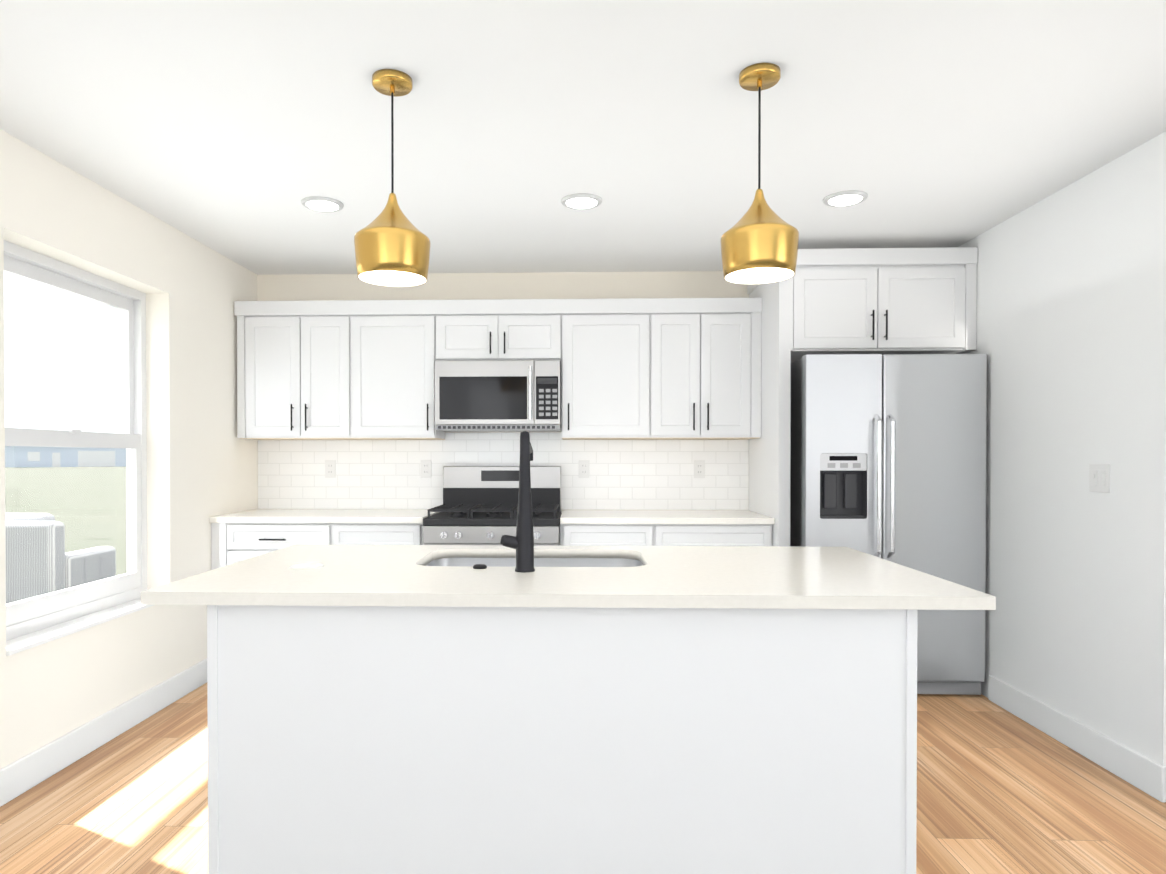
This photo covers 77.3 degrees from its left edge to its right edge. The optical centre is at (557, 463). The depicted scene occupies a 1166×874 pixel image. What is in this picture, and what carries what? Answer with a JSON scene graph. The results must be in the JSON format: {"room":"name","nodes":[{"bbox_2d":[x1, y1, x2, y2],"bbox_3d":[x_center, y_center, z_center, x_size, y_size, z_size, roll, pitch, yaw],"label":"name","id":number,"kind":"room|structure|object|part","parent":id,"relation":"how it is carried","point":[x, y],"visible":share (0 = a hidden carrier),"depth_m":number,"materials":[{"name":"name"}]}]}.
{"room":"kitchen","nodes":[
{"label":"kitchen","id":0,"kind":"room"},
{"bbox_2d":[0,129,257,768],"bbox_3d":[-2.183,0.032,0.299,0.200,2.440,8.890,0,0,2],"label":"wall","id":1,"kind":"structure","parent":0,"point":[202,463],"depth_m":3.66,"materials":[{"name":"white paint"}]},
{"bbox_2d":[4,240,153,655],"bbox_3d":[-2.089,-0.083,3.188,0.212,1.560,1.067,0,0,2],"label":"window unit","id":2,"kind":"structure","parent":1,"relation":"in","point":[39,619],"depth_m":3.32,"materials":[{"name":"white plastic"}]},
{"bbox_3d":[-2.154,-0.107,3.190,0.039,1.320,0.923,0,0,2],"label":"glass","id":3,"kind":"part","parent":2,"relation":"part of","materials":[{"name":"clear glass"}]},
{"bbox_3d":[-2.049,0.688,3.194,0.132,0.018,1.065,0,0,2],"label":"sill","id":4,"kind":"part","parent":2,"relation":"part of","materials":[{"name":"white wood"}]},
{"bbox_2d":[0,658,206,806],"bbox_3d":[-2.083,1.189,0.075,0.016,0.130,8.128,0,0,2],"label":"baseboard","id":5,"kind":"structure","parent":1,"relation":"attached to","point":[20,776],"depth_m":3.11,"materials":[{"name":"white wood"}]},
{"bbox_2d":[257,271,748,510],"bbox_3d":[1.238,-0.006,4.717,6.770,2.440,0.150,0,0,2],"label":"wall","id":6,"kind":"structure","parent":0,"point":[541,285],"depth_m":4.68,"materials":[{"name":"white paint"}]},
{"bbox_2d":[234,300,349,439],"bbox_3d":[-1.587,-0.570,4.557,0.689,0.824,0.327,0,0,2],"label":"upper cabinet","id":7,"kind":"object","parent":6,"relation":"attached to","point":[293,357],"depth_m":4.40,"materials":[{"name":"white wood"}]},
{"bbox_2d":[350,300,444,439],"bbox_3d":[-0.987,-0.570,4.538,0.512,0.824,0.327,0,0,2],"label":"upper cabinet","id":8,"kind":"object","parent":6,"relation":"attached to","point":[394,343],"depth_m":4.38,"materials":[{"name":"white wood"}]},
{"bbox_2d":[438,299,561,361],"bbox_3d":[-0.352,-0.800,4.517,0.755,0.363,0.327,0,0,2],"label":"upper cabinet","id":9,"kind":"object","parent":6,"relation":"attached to","point":[468,329],"depth_m":4.35,"materials":[{"name":"white wood"}]},
{"bbox_2d":[435,360,560,431],"bbox_3d":[-0.353,-0.409,4.480,0.749,0.410,0.406,0,0,2],"label":"microwave","id":10,"kind":"object","parent":9,"relation":"attached to","point":[501,396],"visible":1,"depth_m":4.33,"materials":[{"name":"silver metal"}]},
{"bbox_2d":[258,432,748,511],"bbox_3d":[-0.365,0.206,4.687,3.162,0.815,0.008,0,0,2],"label":"backsplash","id":11,"kind":"structure","parent":6,"relation":"attached to","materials":[{"name":"tile"}]},
{"bbox_2d":[325,460,335,477],"bbox_3d":[-1.468,0.034,4.710,0.070,0.114,0.008,0,0,2],"label":"electrical outlet","id":12,"kind":"object","parent":11,"relation":"attached to","point":[330,468],"visible":1,"depth_m":4.71,"materials":[{"name":"white plastic"}]},
{"bbox_2d":[421,460,430,477],"bbox_3d":[-0.847,0.034,4.691,0.070,0.114,0.008,0,0,2],"label":"electrical outlet","id":13,"kind":"object","parent":11,"relation":"attached to","point":[425,468],"visible":1,"depth_m":4.69,"materials":[{"name":"white plastic"}]},
{"bbox_2d":[579,460,589,477],"bbox_3d":[0.170,0.034,4.660,0.070,0.114,0.008,0,0,2],"label":"electrical outlet","id":14,"kind":"object","parent":11,"relation":"attached to","point":[584,468],"visible":1,"depth_m":4.66,"materials":[{"name":"white plastic"}]},
{"bbox_2d":[694,460,704,477],"bbox_3d":[0.903,0.034,4.638,0.070,0.114,0.008,0,0,2],"label":"electrical outlet","id":15,"kind":"object","parent":11,"relation":"attached to","point":[699,468],"visible":1,"depth_m":4.64,"materials":[{"name":"white plastic"}]},
{"bbox_2d":[561,298,653,439],"bbox_3d":[0.292,-0.569,4.499,0.528,0.824,0.327,0,0,2],"label":"upper cabinet","id":16,"kind":"object","parent":6,"relation":"attached to","point":[607,364],"depth_m":4.34,"materials":[{"name":"white wood"}]},
{"bbox_2d":[654,298,761,438],"bbox_3d":[0.883,-0.569,4.481,0.656,0.824,0.327,0,0,2],"label":"upper cabinet","id":17,"kind":"object","parent":6,"relation":"attached to","point":[660,368],"depth_m":4.32,"materials":[{"name":"white wood"}]},
{"bbox_2d":[747,247,977,546],"bbox_3d":[1.725,0.029,4.259,1.061,2.377,0.730,0,0,2],"label":"upper cabinet","id":18,"kind":"object","parent":6,"relation":"attached to","point":[883,301],"visible":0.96,"depth_m":3.93,"materials":[{"name":"white wood"}]},
{"bbox_2d":[0,683,1165,873],"bbox_3d":[1.103,1.282,0.310,6.770,0.060,9.090,0,0,2],"label":"floor","id":19,"kind":"structure","parent":0,"point":[1000,790],"depth_m":2.62,"materials":[{"name":"brown wood"}]},
{"bbox_2d":[211,524,332,569],"bbox_3d":[-1.612,0.775,4.429,0.685,0.884,0.607,0,0,2],"label":"base cabinet","id":20,"kind":"object","parent":19,"relation":"on","point":[230,543],"depth_m":4.13,"materials":[{"name":"white wood"}]},
{"bbox_2d":[209,508,438,523],"bbox_3d":[-1.349,0.313,4.405,1.212,0.035,0.632,0,0,2],"label":"countertop","id":21,"kind":"structure","parent":20,"relation":"on","point":[260,515],"depth_m":4.13,"materials":[{"name":"white stone"}]},
{"bbox_2d":[333,524,423,544],"bbox_3d":[-1.006,0.775,4.411,0.527,0.884,0.607,0,0,2],"label":"base cabinet","id":22,"kind":"object","parent":19,"relation":"on","point":[343,534],"depth_m":4.11,"materials":[{"name":"white wood"}]},
{"bbox_2d":[423,466,561,545],"bbox_3d":[-0.361,0.617,4.325,0.758,1.200,0.681,0,0,2],"label":"range","id":23,"kind":"object","parent":19,"relation":"on","point":[479,506],"visible":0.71,"depth_m":4.44,"materials":[{"name":"silver metal"}]},
{"bbox_2d":[207,607,916,873],"bbox_3d":[0.014,0.790,2.299,1.764,0.888,0.978,0,0,2],"label":"kitchen island","id":24,"kind":"object","parent":19,"relation":"on","point":[519,703],"depth_m":1.82,"materials":[{"name":"white painted wood"},{"name":"quartz countertop"},{"name":"black metal"}]},
{"bbox_2d":[141,545,995,610],"bbox_3d":[0.023,0.331,2.270,2.090,0.032,0.980,0,0,2],"label":"island countertop","id":25,"kind":"structure","parent":24,"relation":"on","point":[598,578],"depth_m":1.96,"materials":[{"name":"white stone"}]},
{"bbox_2d":[469,431,536,570],"bbox_3d":[-0.159,0.109,2.234,0.191,0.412,0.232,0,0,2],"label":"faucet","id":26,"kind":"object","parent":25,"relation":"on","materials":[{"name":"black metal"}]},
{"bbox_2d":[426,558,642,566],"bbox_3d":[-0.080,0.447,2.445,0.795,0.203,0.490,0,0,2],"label":"sink","id":27,"kind":"object","parent":25,"relation":"in","point":[489,562],"depth_m":2.66,"materials":[{"name":"silver metal"}]},
{"bbox_2d":[560,517,656,545],"bbox_3d":[0.286,0.775,4.372,0.523,0.884,0.607,0,0,2],"label":"base cabinet","id":28,"kind":"object","parent":19,"relation":"on","point":[570,534],"depth_m":4.07,"materials":[{"name":"white wood"}]},
{"bbox_2d":[657,524,772,545],"bbox_3d":[0.877,0.775,4.353,0.659,0.884,0.607,0,0,2],"label":"base cabinet","id":29,"kind":"object","parent":19,"relation":"on","point":[667,534],"depth_m":4.05,"materials":[{"name":"white wood"}]},
{"bbox_2d":[561,508,774,523],"bbox_3d":[0.615,0.314,4.345,1.182,0.035,0.632,0,0,2],"label":"countertop","id":30,"kind":"structure","parent":29,"relation":"on","point":[594,515],"depth_m":4.13,"materials":[{"name":"white stone"}]},
{"bbox_2d":[790,354,986,694],"bbox_3d":[1.770,0.324,4.161,0.928,1.790,0.875,0,0,2],"label":"fridge","id":31,"kind":"object","parent":19,"relation":"on","point":[888,452],"visible":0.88,"depth_m":3.78,"materials":[{"name":"silver metal"}]},
{"bbox_2d":[0,0,1165,274],"bbox_3d":[1.103,-1.228,0.288,6.770,0.080,9.090,0,0,2],"label":"ceiling","id":32,"kind":"structure","parent":0,"point":[236,130],"depth_m":2.53,"materials":[{"name":"white paint"}]},
{"bbox_2d":[301,196,343,211],"bbox_3d":[-1.097,-1.207,3.402,0.190,0.015,0.190,0,0,2],"label":"recessed light","id":33,"kind":"object","parent":32,"relation":"in","point":[320,204],"visible":1,"depth_m":3.37,"materials":[{"name":"white plastic"}]},
{"bbox_2d":[354,69,429,286],"bbox_3d":[-0.518,-0.892,2.287,0.234,0.624,0.234,0,0,2],"label":"pendant light","id":34,"kind":"object","parent":32,"relation":"hanging from","point":[392,244],"visible":1,"depth_m":2.23,"materials":[{"name":"gold metal"}]},
{"bbox_2d":[561,193,601,209],"bbox_3d":[0.112,-1.207,3.365,0.190,0.015,0.190,0,0,2],"label":"recessed light","id":35,"kind":"object","parent":32,"relation":"in","point":[581,201],"visible":0.98,"depth_m":3.33,"materials":[{"name":"white plastic"}]},
{"bbox_2d":[720,63,798,283],"bbox_3d":[0.624,-0.892,2.252,0.234,0.624,0.234,0,0,2],"label":"pendant light","id":36,"kind":"object","parent":32,"relation":"hanging from","point":[759,240],"visible":1,"depth_m":2.19,"materials":[{"name":"gold metal"}]},
{"bbox_2d":[823,190,867,206],"bbox_3d":[1.314,-1.206,3.329,0.190,0.015,0.190,0,0,2],"label":"recessed light","id":37,"kind":"object","parent":32,"relation":"in","point":[846,198],"visible":1,"depth_m":3.30,"materials":[{"name":"grey plastic"}]},
{"bbox_2d":[959,131,1165,765],"bbox_3d":[2.315,0.003,3.629,0.150,2.440,1.960,0,0,2],"label":"wall","id":38,"kind":"structure","parent":0,"point":[1071,317],"depth_m":3.09,"materials":[{"name":"white paint"}]},
{"bbox_2d":[988,675,1165,801],"bbox_3d":[2.219,1.162,3.208,0.016,0.130,1.126,0,0,2],"label":"baseboard","id":39,"kind":"structure","parent":38,"relation":"attached to","point":[1136,769],"depth_m":3.05,"materials":[{"name":"white wood"}]},
{"bbox_2d":[1089,464,1109,492],"bbox_3d":[2.214,0.059,2.982,0.012,0.116,0.116,0,0,2],"label":"switch plate","id":40,"kind":"object","parent":38,"relation":"attached to","point":[1099,477],"visible":1,"depth_m":2.97,"materials":[{"name":"white plastic"}]},
{"label":"outside","id":41,"kind":"structure","parent":0,"visible":0},
{"bbox_2d":[5,466,126,575],"bbox_3d":[-198.066,0.541,106.091,397.820,0.100,600.000,0,0,2],"label":"ground","id":42,"kind":"structure","parent":41,"point":[73,473],"depth_m":23.77,"materials":[{"name":"green plant"}]},
{"bbox_2d":[5,446,125,467],"bbox_3d":[-74.789,-1.870,110.310,9.800,4.650,15.800,0,1,37],"label":"house","id":43,"kind":"structure","parent":42,"relation":"on","point":[38,456],"depth_m":106.38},
{"bbox_3d":[-4.440,1.337,6.037,3.000,0.030,2.600,0,0,2],"label":"patio","id":44,"kind":"object","parent":42,"relation":"on","visible":0},
{"bbox_2d":[5,513,115,603],"bbox_3d":[-4.618,0.850,5.769,1.900,0.950,0.860,0,0,2],"label":"air conditioner unit","id":45,"kind":"object","parent":44,"relation":"on","point":[30,547],"depth_m":5.32,"materials":[{"name":"grey painted metal"}]}
]}

